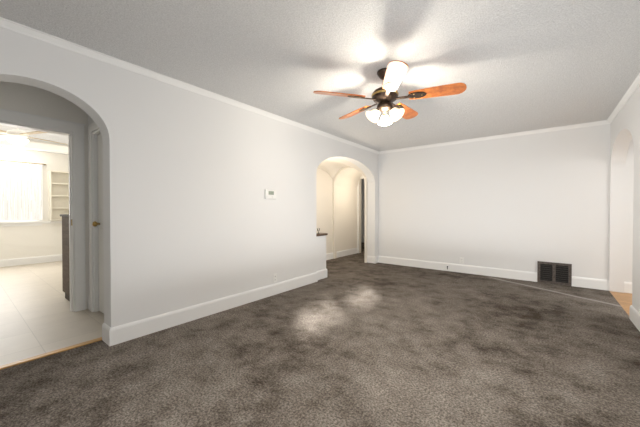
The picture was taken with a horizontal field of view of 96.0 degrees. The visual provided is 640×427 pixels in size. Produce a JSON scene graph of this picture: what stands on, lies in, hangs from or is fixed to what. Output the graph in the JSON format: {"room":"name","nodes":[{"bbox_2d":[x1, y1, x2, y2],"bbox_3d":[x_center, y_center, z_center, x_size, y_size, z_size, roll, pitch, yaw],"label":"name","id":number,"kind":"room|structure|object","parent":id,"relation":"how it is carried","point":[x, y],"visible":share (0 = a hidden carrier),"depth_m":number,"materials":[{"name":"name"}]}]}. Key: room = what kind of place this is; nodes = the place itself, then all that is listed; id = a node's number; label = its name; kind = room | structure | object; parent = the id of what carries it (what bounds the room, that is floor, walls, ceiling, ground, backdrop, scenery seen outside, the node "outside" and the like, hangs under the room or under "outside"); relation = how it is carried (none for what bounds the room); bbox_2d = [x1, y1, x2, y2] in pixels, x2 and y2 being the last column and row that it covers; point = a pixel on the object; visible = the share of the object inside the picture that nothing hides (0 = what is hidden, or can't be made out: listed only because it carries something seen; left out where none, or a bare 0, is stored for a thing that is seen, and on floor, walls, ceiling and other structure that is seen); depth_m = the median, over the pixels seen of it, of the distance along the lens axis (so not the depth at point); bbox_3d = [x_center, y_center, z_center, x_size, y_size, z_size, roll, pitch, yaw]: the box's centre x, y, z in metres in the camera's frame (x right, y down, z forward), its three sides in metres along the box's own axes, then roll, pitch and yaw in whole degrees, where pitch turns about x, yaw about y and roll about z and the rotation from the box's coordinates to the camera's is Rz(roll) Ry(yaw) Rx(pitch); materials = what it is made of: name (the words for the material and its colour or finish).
{"room":"empty living room","nodes":[
{"label":"empty living room","id":0,"kind":"room"},
{"bbox_2d":[0,147,68,259],"bbox_3d":[-7.102,-0.124,5.154,0.120,2.440,4.620,0,1,38],"label":"wall","id":1,"kind":"structure","parent":0,"point":[28,241],"depth_m":6.26,"materials":[{"name":"white paint"}]},
{"bbox_2d":[0,161,42,226],"bbox_3d":[-6.623,-0.405,5.678,0.115,1.350,1.680,0,1,38],"label":"kitchen window","id":2,"kind":"structure","parent":1,"relation":"in","point":[20,221],"depth_m":6.06,"materials":[{"name":"white"}]},
{"bbox_2d":[0,160,45,219],"bbox_3d":[-6.583,-0.468,5.647,0.086,1.218,1.780,0,1,38],"label":"window blinds","id":3,"kind":"object","parent":2,"relation":"hanging from","point":[21,190],"visible":0.98,"depth_m":6.02,"materials":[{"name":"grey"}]},
{"bbox_2d":[0,221,61,224],"bbox_3d":[-7.046,0.211,5.114,0.020,0.050,4.380,0,1,38],"label":"trim","id":4,"kind":"structure","parent":1,"relation":"attached to","point":[46,222],"depth_m":6.30,"materials":[{"name":"white paint"}]},
{"bbox_2d":[0,254,61,266],"bbox_3d":[-7.048,1.021,5.124,0.016,0.150,4.380,0,1,38],"label":"baseboard","id":5,"kind":"structure","parent":1,"relation":"attached to","point":[26,260],"depth_m":6.18,"materials":[{"name":"white paint"}]},
{"bbox_2d":[48,171,68,220],"bbox_3d":[-5.832,-0.393,6.500,0.219,1.090,0.410,0,1,38],"label":"shelf unit","id":6,"kind":"object","parent":1,"relation":"attached to","point":[58,193],"visible":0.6,"depth_m":6.51,"materials":[{"name":"white paint"}]},
{"bbox_2d":[0,81,88,308],"bbox_3d":[-3.556,-0.095,2.384,0.120,2.440,4.620,0,1,38],"label":"wall","id":7,"kind":"structure","parent":0,"point":[19,97],"depth_m":3.11,"materials":[{"name":"white paint"}]},
{"bbox_2d":[0,108,85,311],"bbox_3d":[-3.088,0.046,2.984,0.168,2.145,1.020,0,1,38],"label":"trim","id":8,"kind":"structure","parent":7,"relation":"attached to","point":[73,132],"depth_m":3.27,"materials":[{"name":"white paint"}]},
{"bbox_2d":[0,261,103,365],"bbox_3d":[-4.887,1.144,3.437,5.740,0.060,4.620,0,1,38],"label":"floor","id":9,"kind":"structure","parent":0,"point":[38,316],"depth_m":3.12,"materials":[{"name":"tile"}]},
{"bbox_2d":[60,214,69,300],"bbox_3d":[-2.914,0.559,3.907,0.687,1.100,0.810,0,1,38],"label":"base cabinet","id":10,"kind":"object","parent":9,"relation":"on","point":[65,259],"visible":0.17,"depth_m":3.66,"materials":[{"name":"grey wood"}]},
{"bbox_2d":[88,115,96,295],"bbox_3d":[-2.230,-0.102,3.074,1.120,2.440,0.120,0,1,38],"label":"wall","id":11,"kind":"structure","parent":0,"point":[90,120],"depth_m":3.32,"materials":[{"name":"white paint"}]},
{"bbox_2d":[88,122,100,311],"bbox_3d":[-2.252,0.058,3.079,0.900,2.120,0.139,0,1,38],"label":"door","id":12,"kind":"structure","parent":11,"relation":"attached to","point":[93,133],"depth_m":3.26,"materials":[{"name":"white paint"}]},
{"bbox_2d":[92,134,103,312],"bbox_3d":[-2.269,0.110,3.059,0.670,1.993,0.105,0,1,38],"label":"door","id":13,"kind":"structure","parent":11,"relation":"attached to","point":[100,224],"depth_m":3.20,"materials":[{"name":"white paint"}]},
{"bbox_2d":[0,27,377,327],"bbox_3d":[-0.963,-0.108,3.639,0.180,2.440,9.190,0,1,38],"label":"wall","id":14,"kind":"structure","parent":0,"point":[192,215],"depth_m":2.96,"materials":[{"name":"white paint"}]},
{"bbox_2d":[0,337,101,369],"bbox_3d":[-2.219,1.121,2.228,0.055,0.012,0.900,0,1,38],"label":"trim","id":15,"kind":"structure","parent":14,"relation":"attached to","point":[47,354],"depth_m":2.29,"materials":[{"name":"beige wood"}]},
{"bbox_2d":[0,17,378,153],"bbox_3d":[-1.165,-1.298,3.188,0.042,0.050,8.010,0,1,38],"label":"crown molding","id":16,"kind":"structure","parent":14,"relation":"attached to","point":[63,43],"depth_m":2.61,"materials":[{"name":"white paint"}]},
{"bbox_2d":[106,272,317,345],"bbox_3d":[-0.914,1.038,3.555,0.016,0.150,2.832,0,1,38],"label":"baseboard","id":17,"kind":"structure","parent":14,"relation":"attached to","point":[112,336],"depth_m":3.03,"materials":[{"name":"white paint"}]},
{"bbox_2d":[264,189,275,198],"bbox_3d":[-0.661,-0.255,3.852,0.032,0.124,0.190,0,1,38],"label":"thermostat","id":18,"kind":"object","parent":14,"relation":"attached to","point":[269,194],"visible":1,"depth_m":3.82,"materials":[{"name":"white plastic"}]},
{"bbox_2d":[316,269,326,279],"bbox_3d":[0.017,1.025,4.824,0.020,0.150,0.346,0,1,38],"label":"baseboard","id":19,"kind":"structure","parent":14,"relation":"attached to","point":[322,274],"depth_m":4.85,"materials":[{"name":"white paint"}]},
{"bbox_2d":[0,242,639,426],"bbox_3d":[0.272,1.136,4.242,6.240,0.060,11.400,0,1,38],"label":"floor","id":20,"kind":"structure","parent":0,"point":[376,345],"depth_m":2.15,"materials":[{"name":"grey carpet"}]},
{"bbox_2d":[0,0,639,154],"bbox_3d":[-1.107,-1.383,5.026,9.710,0.080,11.820,0,1,38],"label":"ceiling","id":21,"kind":"structure","parent":0,"point":[515,66],"depth_m":2.35,"materials":[{"name":"white paint"}]},
{"bbox_2d":[0,139,67,153],"bbox_3d":[-6.148,-1.266,4.397,0.200,0.140,4.380,0,1,38],"label":"soffit","id":22,"kind":"structure","parent":21,"relation":"attached to","point":[44,146],"depth_m":5.42,"materials":[{"name":"white paint"}]},
{"bbox_2d":[0,128,67,144],"bbox_3d":[-4.367,-1.161,4.161,0.923,0.345,0.923,0,1,-27],"label":"kitchen ceiling fan","id":23,"kind":"object","parent":21,"relation":"hanging from","point":[17,137],"visible":0.79,"depth_m":4.10,"materials":[{"name":"white ceramic"}]},
{"bbox_2d":[313,60,466,125],"bbox_3d":[0.640,-1.073,2.714,1.300,0.490,1.256,0,1,38],"label":"room ceiling fan","id":24,"kind":"object","parent":21,"relation":"hanging from","point":[391,76],"visible":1,"depth_m":2.58,"materials":[{"name":"brown wood"}]},
{"bbox_2d":[316,235,325,270],"bbox_3d":[-0.047,0.737,4.861,0.130,0.725,0.330,0,1,38],"label":"wall","id":25,"kind":"structure","parent":0,"point":[320,252],"depth_m":4.83,"materials":[{"name":"white paint"}]},
{"bbox_2d":[316,233,327,235],"bbox_3d":[-0.041,0.357,4.865,0.170,0.035,0.350,0,1,38],"label":"trim","id":26,"kind":"structure","parent":25,"relation":"on","point":[322,234],"depth_m":4.86,"materials":[{"name":"brown wood"}]},
{"bbox_2d":[316,168,356,253],"bbox_3d":[-0.461,-0.133,5.987,0.120,2.440,4.870,0,1,38],"label":"wall","id":27,"kind":"structure","parent":0,"point":[346,224],"depth_m":7.03,"materials":[{"name":"beige paint"}]},
{"bbox_2d":[326,248,357,259],"bbox_3d":[-0.444,1.013,5.910,0.016,0.150,4.750,0,1,38],"label":"baseboard","id":28,"kind":"structure","parent":27,"relation":"attached to","point":[342,253],"depth_m":7.19,"materials":[{"name":"white paint"}]},
{"bbox_2d":[318,158,365,187],"bbox_3d":[0.387,-1.010,6.235,0.900,0.690,3.180,0,1,38],"label":"ceiling","id":29,"kind":"structure","parent":0,"point":[349,177],"depth_m":6.72,"materials":[{"name":"beige paint"}]},
{"bbox_2d":[333,166,367,262],"bbox_3d":[0.689,-0.139,6.631,0.900,2.440,0.100,0,1,38],"label":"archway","id":30,"kind":"structure","parent":0,"point":[337,175],"depth_m":6.82,"materials":[{"name":"beige paint"}]},
{"bbox_2d":[359,178,363,252],"bbox_3d":[1.403,-0.149,7.545,0.900,2.440,0.120,0,1,38],"label":"wall","id":31,"kind":"structure","parent":0,"point":[360,215],"depth_m":7.79,"materials":[{"name":"beige paint"}]},
{"bbox_2d":[357,176,362,252],"bbox_3d":[1.350,0.032,7.501,0.868,2.080,0.018,0,1,38],"label":"door frame","id":32,"kind":"structure","parent":31,"relation":"attached to","point":[358,215],"depth_m":7.74,"materials":[{"name":"white paint"}]},
{"bbox_2d":[361,179,364,242],"bbox_3d":[2.664,-0.170,9.516,3.500,2.440,0.120,0,1,38],"label":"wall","id":33,"kind":"structure","parent":0,"point":[362,211],"depth_m":10.32,"materials":[{"name":"white paint"}]},
{"bbox_2d":[378,124,633,281],"bbox_3d":[3.969,-0.116,4.348,6.720,2.440,0.120,0,1,38],"label":"wall","id":34,"kind":"structure","parent":0,"point":[524,202],"depth_m":4.88,"materials":[{"name":"white paint"}]},
{"bbox_2d":[378,256,536,281],"bbox_3d":[2.386,1.017,5.501,2.820,0.150,0.030,0,1,38],"label":"baseboard","id":35,"kind":"structure","parent":34,"relation":"attached to","point":[478,270],"depth_m":5.29,"materials":[{"name":"white paint"}]},
{"bbox_2d":[379,120,604,153],"bbox_3d":[2.701,-1.320,5.222,3.510,0.050,0.042,0,1,38],"label":"crown molding","id":36,"kind":"structure","parent":34,"relation":"attached to","point":[596,123],"depth_m":4.89,"materials":[{"name":"white paint"}]},
{"bbox_2d":[537,261,571,285],"bbox_3d":[3.663,0.935,4.507,0.415,0.335,0.022,0,1,38],"label":"air vent","id":37,"kind":"object","parent":34,"relation":"in","point":[554,273],"visible":1,"depth_m":4.50,"materials":[{"name":"brown metal"}]},
{"bbox_2d":[572,276,631,292],"bbox_3d":[5.154,1.040,3.347,3.365,0.150,0.016,0,1,38],"label":"baseboard","id":38,"kind":"structure","parent":34,"relation":"attached to","point":[601,284],"depth_m":4.22,"materials":[{"name":"white paint"}]},
{"bbox_2d":[610,291,631,314],"bbox_3d":[4.470,1.159,2.046,3.080,0.060,2.910,0,1,38],"label":"floor","id":39,"kind":"structure","parent":0,"point":[624,300],"depth_m":3.72,"materials":[{"name":"brown wood"}]},
{"bbox_2d":[609,85,639,312],"bbox_3d":[2.875,-0.095,2.372,0.150,2.440,4.580,0,1,38],"label":"wall","id":40,"kind":"structure","parent":0,"point":[625,127],"depth_m":3.93,"materials":[{"name":"white paint"}]},
{"bbox_2d":[605,73,639,123],"bbox_3d":[1.670,-1.275,0.973,0.042,0.050,8.010,0,1,38],"label":"crown molding","id":41,"kind":"structure","parent":40,"relation":"attached to","point":[636,82],"depth_m":3.27,"materials":[{"name":"white paint"}]},
{"bbox_2d":[629,305,639,331],"bbox_3d":[1.262,1.070,0.438,0.036,0.150,6.626,0,1,38],"label":"baseboard","id":42,"kind":"structure","parent":40,"relation":"attached to","point":[634,315],"depth_m":2.89,"materials":[{"name":"white paint"}]}
]}

